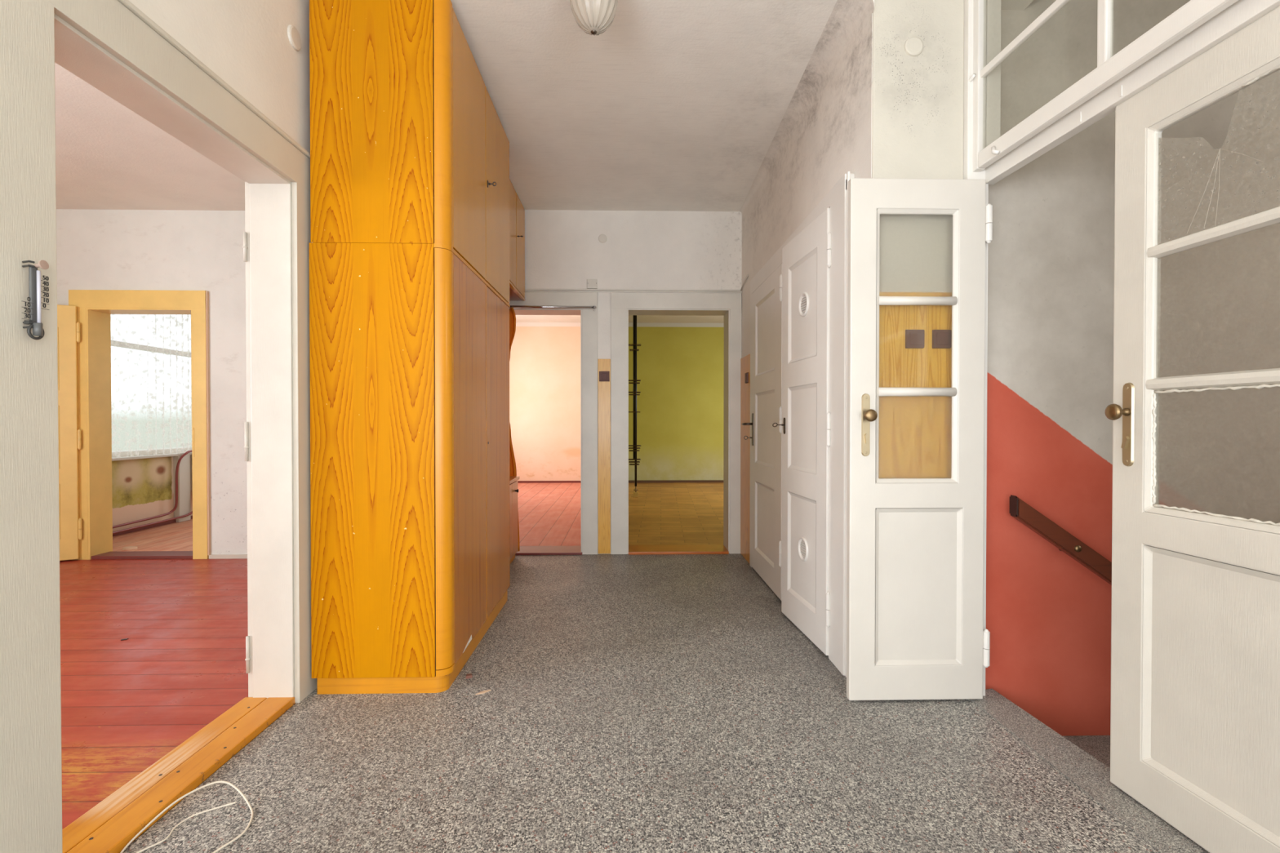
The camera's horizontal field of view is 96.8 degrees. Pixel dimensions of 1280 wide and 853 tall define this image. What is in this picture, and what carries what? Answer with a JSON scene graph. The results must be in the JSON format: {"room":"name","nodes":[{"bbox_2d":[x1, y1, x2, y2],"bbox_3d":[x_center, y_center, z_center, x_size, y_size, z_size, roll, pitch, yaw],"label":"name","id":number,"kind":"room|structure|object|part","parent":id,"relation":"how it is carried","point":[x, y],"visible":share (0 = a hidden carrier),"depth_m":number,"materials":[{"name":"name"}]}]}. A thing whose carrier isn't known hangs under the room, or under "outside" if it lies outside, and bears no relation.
{"room":"apartment hallway","nodes":[
{"label":"apartment hallway","id":0,"kind":"room"},
{"bbox_2d":[54,62,244,210],"bbox_3d":[-3.205,-1.724,1.470,3.460,0.115,6.320,0,1,-1],"label":"ceiling","id":1,"kind":"structure","parent":0,"point":[108,156],"depth_m":3.65,"materials":[{"name":"paint"}]},
{"bbox_2d":[56,208,247,554],"bbox_3d":[-3.251,-0.331,4.559,3.410,2.740,0.170,0,1,-1],"label":"wall","id":2,"kind":"structure","parent":0,"point":[161,250],"depth_m":4.46,"materials":[{"name":"paint"}]},
{"bbox_2d":[57,304,82,560],"bbox_3d":[-4.698,0.051,4.217,0.823,1.960,0.049,0,1,-30],"label":"door","id":3,"kind":"structure","parent":2,"relation":"in","point":[68,330],"depth_m":4.38,"materials":[{"name":"yellow paint"}]},
{"bbox_2d":[68,289,208,559],"bbox_3d":[-3.918,-0.012,4.533,1.045,2.103,0.200,0,1,-1],"label":"door frame","id":4,"kind":"structure","parent":2,"relation":"attached to","point":[95,307],"depth_m":4.45,"materials":[{"name":"yellow paint"}]},
{"bbox_3d":[-3.490,0.126,4.447,0.007,0.230,0.004,0,1,-1],"label":"strike plate","id":5,"kind":"part","parent":4,"relation":"part of","materials":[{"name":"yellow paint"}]},
{"bbox_2d":[112,450,191,528],"bbox_3d":[-4.832,0.604,5.412,0.047,0.687,1.570,0,1,0],"label":"pipe","id":6,"kind":"object","parent":2,"relation":"attached to","point":[188,451],"visible":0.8,"depth_m":5.92,"materials":[{"name":"metal"}]},
{"bbox_2d":[112,515,192,537],"bbox_3d":[-4.907,0.997,6.009,0.026,0.033,2.780,0,1,-1],"label":"baseboard","id":7,"kind":"structure","parent":2,"relation":"attached to","point":[175,520],"depth_m":5.65,"materials":[{"name":"red wood"}]},
{"bbox_2d":[112,511,192,534],"bbox_3d":[-4.810,0.906,5.413,0.034,0.174,1.566,0,1,-1],"label":"pipe","id":8,"kind":"object","parent":2,"relation":"attached to","point":[190,513],"visible":0.41,"depth_m":5.60,"materials":[{"name":"red metal"}]},
{"bbox_2d":[205,290,211,555],"bbox_3d":[-3.388,-0.025,4.465,0.014,2.070,0.023,0,1,-1],"label":"trim","id":9,"kind":"structure","parent":2,"relation":"attached to","point":[207,326],"depth_m":4.46,"materials":[{"name":"beige wood"}]},
{"bbox_2d":[208,554,247,559],"bbox_3d":[-2.466,1.025,4.498,1.845,0.030,0.016,0,1,-1],"label":"baseboard","id":10,"kind":"structure","parent":2,"relation":"attached to","point":[211,556],"depth_m":4.47,"materials":[{"name":"beige paint"}]},
{"bbox_2d":[111,314,192,532],"bbox_3d":[-4.948,-0.315,2.884,0.200,2.740,9.200,0,1,-1],"label":"wall","id":11,"kind":"structure","parent":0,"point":[142,488],"depth_m":5.62,"materials":[{"name":"multicoloured paint"}]},
{"bbox_2d":[111,340,191,461],"bbox_3d":[-4.958,-0.503,5.623,0.205,1.635,1.840,0,1,-1],"label":"window","id":12,"kind":"structure","parent":11,"relation":"attached to","point":[161,350],"depth_m":5.76,"materials":[{"name":"white paint"}]},
{"bbox_2d":[110,314,191,457],"bbox_3d":[-4.882,-0.552,5.614,0.046,1.678,1.860,0,1,-1],"label":"lace curtain","id":13,"kind":"object","parent":12,"relation":"hanging from","point":[177,323],"visible":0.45,"depth_m":5.70,"materials":[{"name":"white fabric"}]},
{"bbox_3d":[-4.893,0.301,5.632,0.075,0.027,1.840,0,1,-1],"label":"sill","id":14,"kind":"part","parent":12,"relation":"part of","materials":[{"name":"beige paint"}]},
{"bbox_2d":[173,453,191,522],"bbox_3d":[-4.891,0.651,6.076,0.061,0.723,0.160,0,1,-1],"label":"pier","id":15,"kind":"object","parent":11,"relation":"attached to","point":[183,508],"visible":0.82,"depth_m":6.05,"materials":[{"name":"beige paint"}]},
{"bbox_2d":[128,0,310,153],"bbox_3d":[-1.364,-0.315,0.266,0.165,2.790,8.800,0,1,-1],"label":"wall","id":16,"kind":"structure","parent":0,"point":[246,43],"depth_m":1.95,"materials":[{"name":"paint"}]},
{"bbox_2d":[22,260,49,339],"bbox_3d":[-1.265,-0.265,1.188,0.031,0.168,0.051,0,1,21],"label":"thermometer","id":17,"kind":"object","parent":16,"relation":"attached to","point":[34,322],"visible":1,"depth_m":1.19,"materials":[{"name":"grey metal"}]},
{"bbox_2d":[0,0,317,852],"bbox_3d":[-1.394,0.006,1.711,0.196,2.122,1.185,0,1,-1],"label":"door frame","id":18,"kind":"structure","parent":16,"relation":"attached to","point":[31,765],"depth_m":1.36,"materials":[{"name":"beige paint"}]},
{"bbox_2d":[242,231,247,261],"bbox_3d":[-1.499,-0.683,2.159,0.017,0.110,0.017,0,1,-1],"label":"hinge","id":19,"kind":"structure","parent":18,"relation":"attached to","point":[244,246],"depth_m":2.15,"materials":[{"name":"white paint"}]},
{"bbox_2d":[244,422,248,461],"bbox_3d":[-1.499,0.057,2.166,0.017,0.150,0.017,0,1,-1],"label":"hinge","id":20,"kind":"structure","parent":18,"relation":"attached to","point":[246,424],"depth_m":2.16,"materials":[{"name":"white paint"}]},
{"bbox_2d":[244,635,250,673],"bbox_3d":[-1.499,0.872,2.174,0.017,0.140,0.017,0,1,-1],"label":"hinge","id":21,"kind":"structure","parent":18,"relation":"attached to","point":[247,659],"depth_m":2.17,"materials":[{"name":"white paint"}]},
{"bbox_2d":[117,0,310,159],"bbox_3d":[-1.301,-1.070,1.700,0.030,0.027,1.240,0,1,-1],"label":"trim","id":22,"kind":"structure","parent":16,"relation":"attached to","point":[126,3],"depth_m":1.69,"materials":[{"name":"beige paint"}]},
{"bbox_2d":[287,24,301,51],"bbox_3d":[-1.322,-1.488,2.178,0.012,0.084,0.084,0,1,-1],"label":"junction cover","id":23,"kind":"object","parent":16,"relation":"attached to","point":[294,37],"visible":1,"depth_m":2.17,"materials":[{"name":"white paint"}]},
{"bbox_2d":[509,178,524,301],"bbox_3d":[-1.115,-1.373,4.000,0.496,0.735,1.135,0,1,-1],"label":"upper cabinet","id":24,"kind":"object","parent":16,"relation":"attached to","point":[517,211],"visible":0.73,"depth_m":4.25,"materials":[{"name":"orange wood"}]},
{"bbox_3d":[-0.918,-1.380,3.827,0.020,0.708,0.770,0,1,-1],"label":"door","id":25,"kind":"part","parent":24,"relation":"part of","materials":[{"name":"orange wood"}]},
{"bbox_3d":[-0.922,-1.013,4.009,0.024,0.016,1.133,0,1,-1],"label":"rail","id":26,"kind":"part","parent":24,"relation":"part of","materials":[{"name":"orange wood"}]},
{"bbox_3d":[-0.931,-1.385,4.397,0.020,0.708,0.350,0,1,-1],"label":"door","id":27,"kind":"part","parent":24,"relation":"part of","materials":[{"name":"orange wood"}]},
{"bbox_2d":[59,482,1158,852],"bbox_3d":[-0.869,1.108,2.992,8.200,0.132,14.200,0,1,-1],"label":"floor","id":28,"kind":"structure","parent":0,"point":[646,703],"depth_m":1.97,"materials":[{"name":"stone"}]},
{"bbox_2d":[122,546,137,550],"bbox_3d":[-4.250,1.015,4.744,0.100,0.022,0.040,0,1,-18],"label":"chunk","id":29,"kind":"object","parent":28,"relation":"on","point":[130,548],"visible":1,"depth_m":4.73,"materials":[{"name":"beige wood"}]},
{"bbox_2d":[91,551,192,559],"bbox_3d":[-3.900,1.027,4.539,0.790,0.026,0.165,0,1,-1],"label":"threshold","id":30,"kind":"object","parent":28,"relation":"on","point":[126,554],"visible":0.76,"depth_m":4.47,"materials":[{"name":"red wood"}]},
{"bbox_2d":[62,697,294,852],"bbox_3d":[-1.407,1.058,1.723,0.190,0.037,0.916,0,1,-1],"label":"threshold","id":31,"kind":"object","parent":28,"relation":"on","point":[108,827],"visible":1,"depth_m":1.67,"materials":[{"name":"brown wood"}]},
{"bbox_2d":[120,781,253,852],"bbox_3d":[-1.170,1.049,1.494,0.266,0.038,0.322,0,1,-1],"label":"cord","id":32,"kind":"object","parent":28,"relation":"on","point":[215,782],"visible":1,"depth_m":1.54,"materials":[{"name":"beige plastic"}]},
{"bbox_2d":[309,242,510,694],"bbox_3d":[-1.040,0.164,2.837,0.544,1.784,1.186,0,1,-1],"label":"wardrobe","id":33,"kind":"object","parent":28,"relation":"on","point":[409,344],"visible":1,"depth_m":2.25,"materials":[{"name":"orange wood"}]},
{"bbox_3d":[-1.056,0.137,2.256,0.484,1.717,0.024,0,1,-1],"label":"panel","id":34,"kind":"part","parent":33,"relation":"part of","materials":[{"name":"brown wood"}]},
{"bbox_2d":[309,0,509,303],"bbox_3d":[-1.015,-1.220,2.824,0.580,0.984,1.184,0,1,-1],"label":"upper cabinet","id":35,"kind":"object","parent":33,"relation":"on","point":[410,143],"visible":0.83,"depth_m":2.23,"materials":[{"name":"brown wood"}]},
{"bbox_3d":[-1.053,-1.214,2.243,0.478,0.984,0.024,0,1,-1],"label":"panel","id":36,"kind":"part","parent":35,"relation":"part of","materials":[{"name":"brown wood"}]},
{"bbox_3d":[-0.784,-1.215,2.270,0.053,0.984,0.065,0,1,-1],"label":"corner post","id":37,"kind":"part","parent":35,"relation":"part of","materials":[{"name":"brown wood"}]},
{"bbox_3d":[-0.776,-1.217,2.571,0.023,0.969,0.532,0,1,-1],"label":"door","id":38,"kind":"part","parent":35,"relation":"part of","materials":[{"name":"orange wood"}]},
{"bbox_3d":[-0.789,-1.222,3.133,0.022,0.969,0.576,0,1,-1],"label":"door","id":39,"kind":"part","parent":35,"relation":"part of","materials":[{"name":"orange wood"}]},
{"bbox_3d":[-0.784,0.131,2.283,0.053,1.671,0.065,0,1,-1],"label":"corner post","id":40,"kind":"part","parent":33,"relation":"part of","materials":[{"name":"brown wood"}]},
{"bbox_3d":[-0.784,0.981,2.291,0.054,0.024,0.066,0,1,-1],"label":"corner post","id":41,"kind":"part","parent":33,"relation":"part of","materials":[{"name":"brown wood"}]},
{"bbox_3d":[-0.776,0.133,2.585,0.023,1.681,0.533,0,1,-1],"label":"door","id":42,"kind":"part","parent":33,"relation":"part of","materials":[{"name":"orange wood"}]},
{"bbox_3d":[-0.790,0.127,3.145,0.020,1.681,0.578,0,1,-1],"label":"door","id":43,"kind":"part","parent":33,"relation":"part of","materials":[{"name":"orange wood"}]},
{"bbox_2d":[466,673,472,679],"bbox_3d":[-0.723,1.054,2.401,0.026,0.012,0.022,0,1,-24],"label":"chip","id":44,"kind":"object","parent":28,"relation":"on","point":[468,676],"visible":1,"depth_m":2.39,"materials":[{"name":"brown"}]},
{"bbox_2d":[475,689,491,694],"bbox_3d":[-0.624,1.059,2.266,0.014,0.004,0.063,1,1,43],"label":"flake","id":45,"kind":"object","parent":28,"relation":"on","point":[487,691],"visible":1,"depth_m":2.26,"materials":[{"name":"beige wood"}]},
{"bbox_2d":[509,475,519,563],"bbox_3d":[-1.145,0.722,3.982,0.434,0.646,1.070,0,1,-1],"label":"base cabinet","id":46,"kind":"object","parent":28,"relation":"on","point":[513,491],"visible":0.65,"depth_m":4.34,"materials":[{"name":"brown wood"}]},
{"bbox_3d":[-0.960,0.713,3.866,0.018,0.557,0.810,0,1,-1],"label":"door","id":47,"kind":"part","parent":46,"relation":"part of","materials":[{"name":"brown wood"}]},
{"bbox_3d":[-0.972,0.708,4.388,0.018,0.557,0.225,0,1,-1],"label":"door","id":48,"kind":"part","parent":46,"relation":"part of","materials":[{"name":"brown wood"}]},
{"bbox_2d":[515,546,582,555],"bbox_3d":[-0.864,1.029,4.721,0.788,0.018,0.260,0,1,-1],"label":"threshold","id":49,"kind":"object","parent":28,"relation":"on","point":[524,550],"visible":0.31,"depth_m":4.68,"materials":[{"name":"brown wood"}]},
{"bbox_2d":[628,315,640,497],"bbox_3d":[-0.081,-0.396,8.031,0.190,2.796,0.141,0,1,-1],"label":"pole","id":50,"kind":"object","parent":28,"relation":"on","point":[634,344],"visible":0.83,"depth_m":8.03,"materials":[{"name":"black metal"}]},
{"bbox_2d":[628,458,640,465],"bbox_3d":[-0.081,0.501,8.040,0.180,0.082,0.141,0,1,-1],"label":"wire tray","id":51,"kind":"object","parent":50,"relation":"on","point":[635,461],"depth_m":8.04,"materials":[{"name":"brown metal"}]},
{"bbox_2d":[628,444,640,451],"bbox_3d":[-0.081,0.306,8.038,0.190,0.082,0.141,0,1,-1],"label":"wire tray","id":52,"kind":"object","parent":50,"relation":"on","point":[634,447],"depth_m":8.04,"materials":[{"name":"brown metal"}]},
{"bbox_2d":[628,379,640,383],"bbox_3d":[-0.081,-0.631,8.029,0.180,0.047,0.141,0,1,-1],"label":"wire tray","id":53,"kind":"object","parent":50,"relation":"on","point":[634,381],"depth_m":8.02,"materials":[{"name":"brown metal"}]},
{"bbox_2d":[628,343,640,346],"bbox_3d":[-0.081,-1.149,8.024,0.190,0.012,0.141,0,1,-1],"label":"wire tray","id":54,"kind":"object","parent":50,"relation":"on","point":[629,344],"depth_m":7.96,"materials":[{"name":"brown"}]},
{"bbox_2d":[628,544,728,555],"bbox_3d":[0.311,1.027,4.746,0.816,0.022,0.265,0,1,-1],"label":"threshold","id":55,"kind":"object","parent":28,"relation":"on","point":[670,548],"visible":0.87,"depth_m":4.69,"materials":[{"name":"brown wood"}]},
{"bbox_2d":[509,322,724,480],"bbox_3d":[0.170,-0.413,10.028,5.800,2.800,0.150,0,1,-1],"label":"wall","id":56,"kind":"structure","parent":0,"point":[680,366],"depth_m":9.95,"materials":[{"name":"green paint"}]},
{"bbox_2d":[517,480,581,483],"bbox_3d":[-1.548,0.965,9.917,2.160,0.034,0.021,0,1,-1],"label":"baseboard","id":57,"kind":"structure","parent":56,"relation":"attached to","point":[518,482],"depth_m":9.91,"materials":[{"name":"red wood"}]},
{"bbox_2d":[628,480,723,483],"bbox_3d":[1.312,0.963,9.978,3.320,0.041,0.031,0,1,-1],"label":"baseboard","id":58,"kind":"structure","parent":56,"relation":"attached to","point":[629,481],"depth_m":9.95,"materials":[{"name":"brown wood"}]},
{"bbox_2d":[524,209,742,554],"bbox_3d":[-0.269,-0.357,4.734,2.560,2.790,0.225,0,1,-1],"label":"wall","id":59,"kind":"structure","parent":0,"point":[642,249],"depth_m":4.62,"materials":[{"name":"paint"}]},
{"bbox_2d":[510,305,595,311],"bbox_3d":[-0.808,-0.948,4.559,0.914,0.046,0.058,0,1,-1],"label":"curtain rod","id":60,"kind":"object","parent":59,"relation":"attached to","point":[593,307],"visible":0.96,"depth_m":4.54,"materials":[{"name":"silver metal"}]},
{"bbox_2d":[509,307,519,551],"bbox_3d":[-1.101,0.027,4.550,0.273,1.946,0.039,0,1,-1],"label":"door curtain","id":61,"kind":"object","parent":60,"relation":"hanging from","point":[513,470],"visible":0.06,"depth_m":4.55,"materials":[{"name":"orange fabric"}]},
{"bbox_3d":[-0.808,-0.956,4.546,0.914,0.019,0.019,0,1,-1],"label":"rod","id":62,"kind":"part","parent":60,"relation":"part of","materials":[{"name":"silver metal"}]},
{"bbox_2d":[509,292,597,554],"bbox_3d":[-0.861,-0.024,4.713,1.030,2.124,0.238,0,1,-1],"label":"door frame","id":63,"kind":"structure","parent":59,"relation":"attached to","point":[588,317],"depth_m":4.60,"materials":[{"name":"white paint"}]},
{"bbox_2d":[598,234,607,243],"bbox_3d":[-0.302,-1.524,4.606,0.072,0.072,0.012,0,1,-1],"label":"junction cover","id":64,"kind":"object","parent":59,"relation":"attached to","point":[602,238],"visible":1,"depth_m":4.60,"materials":[{"name":"white paint"}]},
{"bbox_2d":[598,359,610,553],"bbox_3d":[-0.290,0.243,4.623,0.101,1.583,0.010,0,1,-1],"label":"wall panel","id":65,"kind":"object","parent":59,"relation":"attached to","point":[604,365],"visible":1,"depth_m":4.62,"materials":[{"name":"brown wood"}]},
{"bbox_2d":[599,371,609,381],"bbox_3d":[-0.289,-0.407,4.605,0.084,0.084,0.013,0,1,-1],"label":"light switch","id":66,"kind":"object","parent":65,"relation":"attached to","point":[603,375],"visible":1,"depth_m":4.60,"materials":[{"name":"brown plastic"}]},
{"bbox_2d":[524,288,742,293],"bbox_3d":[-0.049,-1.102,4.613,1.755,0.026,0.015,0,1,-1],"label":"duct","id":67,"kind":"object","parent":59,"relation":"attached to","point":[531,290],"visible":1,"depth_m":4.61,"materials":[{"name":"white paint"}]},
{"bbox_2d":[586,279,597,288],"bbox_3d":[-0.387,-1.155,4.602,0.082,0.077,0.020,0,1,-1],"label":"junction box","id":68,"kind":"object","parent":67,"relation":"attached to","point":[591,283],"visible":1,"depth_m":4.59,"materials":[{"name":"white paint"}]},
{"bbox_2d":[610,293,741,554],"bbox_3d":[0.291,-0.022,4.739,1.060,2.120,0.238,0,1,-1],"label":"door frame","id":69,"kind":"structure","parent":59,"relation":"attached to","point":[728,305],"depth_m":4.62,"materials":[{"name":"white paint"}]},
{"bbox_2d":[450,0,836,323],"bbox_3d":[0.331,-1.796,2.991,5.800,0.120,14.200,0,1,-1],"label":"ceiling","id":70,"kind":"structure","parent":0,"point":[678,105],"depth_m":2.97,"materials":[{"name":"paint"}]},
{"bbox_2d":[569,0,617,35],"bbox_3d":[-0.169,-1.595,2.112,0.190,0.265,0.194,0,1,-1],"label":"ceiling lamp","id":71,"kind":"object","parent":70,"relation":"attached to","point":[594,17],"visible":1,"depth_m":2.08,"materials":[{"name":"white glass"}]},
{"bbox_2d":[739,0,874,213],"bbox_3d":[0.827,-1.685,3.420,0.110,0.110,2.432,0,1,-1],"label":"cove","id":72,"kind":"object","parent":70,"relation":"attached to","point":[847,18],"visible":1,"depth_m":2.70,"materials":[{"name":"paint"}]},
{"bbox_2d":[742,13,872,357],"bbox_3d":[0.944,-0.345,3.450,0.150,2.790,2.420,0,1,-2],"label":"wall","id":73,"kind":"structure","parent":0,"point":[833,139],"depth_m":2.91,"materials":[{"name":"paint"}]},
{"bbox_2d":[740,274,748,290],"bbox_3d":[0.825,-1.137,4.496,0.014,0.069,0.254,0,1,-1],"label":"cable","id":74,"kind":"object","parent":73,"relation":"attached to","point":[747,274],"visible":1,"depth_m":4.49,"materials":[{"name":"white paint"}]},
{"bbox_2d":[740,353,750,563],"bbox_3d":[0.829,0.243,4.442,0.012,1.586,0.374,0,1,-1],"label":"wall panel","id":75,"kind":"object","parent":73,"relation":"attached to","point":[745,361],"visible":0.76,"depth_m":4.46,"materials":[{"name":"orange wood"}]},
{"bbox_2d":[745,372,748,383],"bbox_3d":[0.818,-0.374,4.372,0.013,0.080,0.080,0,1,-1],"label":"light switch","id":76,"kind":"object","parent":75,"relation":"attached to","point":[747,373],"visible":1,"depth_m":4.34,"materials":[{"name":"brown"}]},
{"bbox_2d":[742,263,782,600],"bbox_3d":[0.816,0.032,3.788,0.107,2.006,0.865,0,1,-1],"label":"door","id":77,"kind":"structure","parent":73,"relation":"in","point":[766,299],"depth_m":3.72,"materials":[{"name":"white paint"}]},
{"bbox_3d":[0.785,-0.018,4.170,0.063,0.019,0.099,0,1,-1],"label":"lever","id":78,"kind":"part","parent":77,"relation":"part of","materials":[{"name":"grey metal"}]},
{"bbox_3d":[0.819,0.021,4.130,0.006,0.235,0.032,0,1,-1],"label":"handle plate","id":79,"kind":"part","parent":77,"relation":"part of","materials":[{"name":"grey metal"}]},
{"bbox_2d":[772,208,831,655],"bbox_3d":[0.806,0.025,2.869,0.110,2.037,0.625,0,1,-5],"label":"door","id":80,"kind":"structure","parent":73,"relation":"in","point":[806,424],"depth_m":2.84,"materials":[{"name":"white paint"}]},
{"bbox_3d":[0.795,-0.004,3.129,0.005,0.090,0.024,0,1,-5],"label":"keyhole plate","id":81,"kind":"part","parent":80,"relation":"part of","materials":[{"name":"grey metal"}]},
{"bbox_2d":[800,540,805,557],"bbox_3d":[0.830,0.622,2.887,0.005,0.076,0.084,0,1,-5],"label":"grille","id":82,"kind":"object","parent":80,"relation":"attached to","point":[802,543],"depth_m":2.90,"materials":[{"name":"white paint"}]},
{"bbox_2d":[800,295,806,312],"bbox_3d":[0.830,-0.618,2.875,0.005,0.076,0.084,0,1,-5],"label":"grille","id":83,"kind":"object","parent":80,"relation":"attached to","point":[803,298],"depth_m":2.88,"materials":[{"name":"white paint"}]},
{"bbox_2d":[749,171,854,677],"bbox_3d":[0.869,-0.014,3.319,0.054,2.130,1.856,0,1,-1],"label":"door frame","id":84,"kind":"structure","parent":73,"relation":"attached to","point":[837,199],"depth_m":2.48,"materials":[{"name":"white paint"}]},
{"bbox_2d":[871,0,964,178],"bbox_3d":[1.089,-0.334,2.340,0.362,2.790,0.204,0,1,-1],"label":"wall column","id":85,"kind":"structure","parent":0,"point":[917,101],"depth_m":2.23,"materials":[{"name":"paint"}]},
{"bbox_2d":[903,36,923,56],"bbox_3d":[1.071,-1.486,2.223,0.076,0.076,0.012,0,1,-1],"label":"junction cover","id":86,"kind":"object","parent":85,"relation":"attached to","point":[913,46],"visible":1,"depth_m":2.22,"materials":[{"name":"paint"}]},
{"bbox_2d":[879,305,951,387],"bbox_3d":[1.101,0.266,2.241,0.355,1.584,0.008,0,1,-1],"label":"wall panel","id":87,"kind":"object","parent":85,"relation":"attached to","point":[900,366],"visible":0.02,"depth_m":2.23,"materials":[{"name":"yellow wood"}]},
{"bbox_2d":[905,329,924,348],"bbox_3d":[1.077,-0.343,2.225,0.074,0.074,0.012,0,1,-1],"label":"light switch","id":88,"kind":"object","parent":87,"relation":"attached to","point":[914,339],"visible":1,"depth_m":2.22,"materials":[{"name":"brown"}]},
{"bbox_2d":[932,329,951,348],"bbox_3d":[1.183,-0.343,2.227,0.074,0.074,0.012,0,1,-1],"label":"light switch","id":89,"kind":"object","parent":87,"relation":"attached to","point":[941,339],"visible":1,"depth_m":2.22,"materials":[{"name":"brown plastic"}]},
{"bbox_2d":[1000,0,1033,9],"bbox_3d":[1.476,-1.811,1.477,0.220,0.240,1.680,0,1,-1],"label":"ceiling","id":90,"kind":"structure","parent":0,"point":[1005,4],"depth_m":2.29,"materials":[{"name":"paint"}]},
{"bbox_2d":[1062,735,1110,768],"bbox_3d":[2.829,2.166,1.286,2.685,1.750,2.200,0,1,-1],"label":"floor","id":91,"kind":"structure","parent":0,"point":[1098,747],"depth_m":2.29,"materials":[{"name":"stone"}]},
{"bbox_2d":[970,688,1208,852],"bbox_3d":[1.462,1.135,0.670,0.286,0.124,3.250,0,1,-1],"label":"threshold","id":92,"kind":"object","parent":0,"point":[1091,775],"visible":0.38,"depth_m":1.75,"materials":[{"name":"stone"}]},
{"bbox_2d":[985,0,1279,736],"bbox_3d":[2.775,0.510,2.429,2.940,4.900,0.120,0,1,-1],"label":"wall","id":93,"kind":"structure","parent":0,"point":[1051,251],"depth_m":2.34,"materials":[{"name":"paint"}]},
{"bbox_2d":[1009,494,1111,585],"bbox_3d":[2.420,0.952,2.318,1.856,1.353,0.100,0,1,-1],"label":"handrail","id":94,"kind":"object","parent":93,"relation":"attached to","point":[1021,511],"visible":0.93,"depth_m":2.26,"materials":[{"name":"brown wood"}]},
{"bbox_3d":[1.695,-0.296,-1.694,0.450,2.790,4.741,0,1,-1],"label":"wall","id":95,"kind":"structure","parent":0,"visible":0},
{"bbox_2d":[846,177,992,700],"bbox_3d":[1.074,0.053,2.164,0.545,1.998,0.088,0,1,-1],"label":"door","id":96,"kind":"structure","parent":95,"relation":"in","point":[916,455],"depth_m":2.18,"materials":[{"name":"white paint"}]},
{"bbox_3d":[0.862,-0.006,2.167,0.033,0.240,0.007,0,1,-1],"label":"handle","id":97,"kind":"part","parent":96,"relation":"part of","materials":[{"name":"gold metal"}]},
{"bbox_3d":[0.862,-0.042,2.139,0.047,0.047,0.052,0,1,-1],"label":"knob","id":98,"kind":"part","parent":96,"relation":"part of","materials":[{"name":"gold metal"}]},
{"bbox_3d":[1.059,0.047,2.191,0.306,0.332,0.004,0,1,-1],"label":"glass pane","id":99,"kind":"part","parent":96,"relation":"part of","materials":[{"name":"glass"}]},
{"bbox_3d":[1.059,-0.660,2.185,0.306,0.335,0.004,0,1,-1],"label":"glass pane","id":100,"kind":"part","parent":96,"relation":"part of","materials":[{"name":"glass"}]},
{"bbox_2d":[963,0,1279,696],"bbox_3d":[1.398,-0.326,1.502,0.159,2.789,1.683,0,1,-4],"label":"door frame","id":101,"kind":"structure","parent":95,"relation":"attached to","point":[1196,27],"depth_m":1.83,"materials":[{"name":"white paint"}]},
{"bbox_3d":[1.374,-0.963,1.700,0.004,0.031,0.146,0,1,-4],"label":"catch plate","id":102,"kind":"part","parent":101,"relation":"part of","materials":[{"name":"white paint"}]},
{"bbox_2d":[1105,5,1279,852],"bbox_3d":[1.415,0.062,1.233,0.096,1.998,0.897,0,1,-4],"label":"door","id":103,"kind":"structure","parent":95,"relation":"in","point":[1194,411],"depth_m":1.45,"materials":[{"name":"white paint"}]},
{"bbox_3d":[1.367,-0.042,1.624,0.052,0.047,0.047,0,1,-4],"label":"knob","id":104,"kind":"part","parent":103,"relation":"part of","materials":[{"name":"gold metal"}]},
{"bbox_3d":[1.395,-0.006,1.626,0.007,0.240,0.033,0,1,-4],"label":"handle","id":105,"kind":"part","parent":103,"relation":"part of","materials":[{"name":"gold metal"}]},
{"bbox_3d":[1.441,0.056,1.242,0.004,0.350,0.661,0,1,-4],"label":"glass pane","id":106,"kind":"part","parent":103,"relation":"part of","materials":[{"name":"glass"}]},
{"bbox_3d":[1.441,-0.297,1.238,0.004,0.363,0.661,0,1,-4],"label":"glass pane","id":107,"kind":"part","parent":103,"relation":"part of","materials":[{"name":"glass"}]}
]}

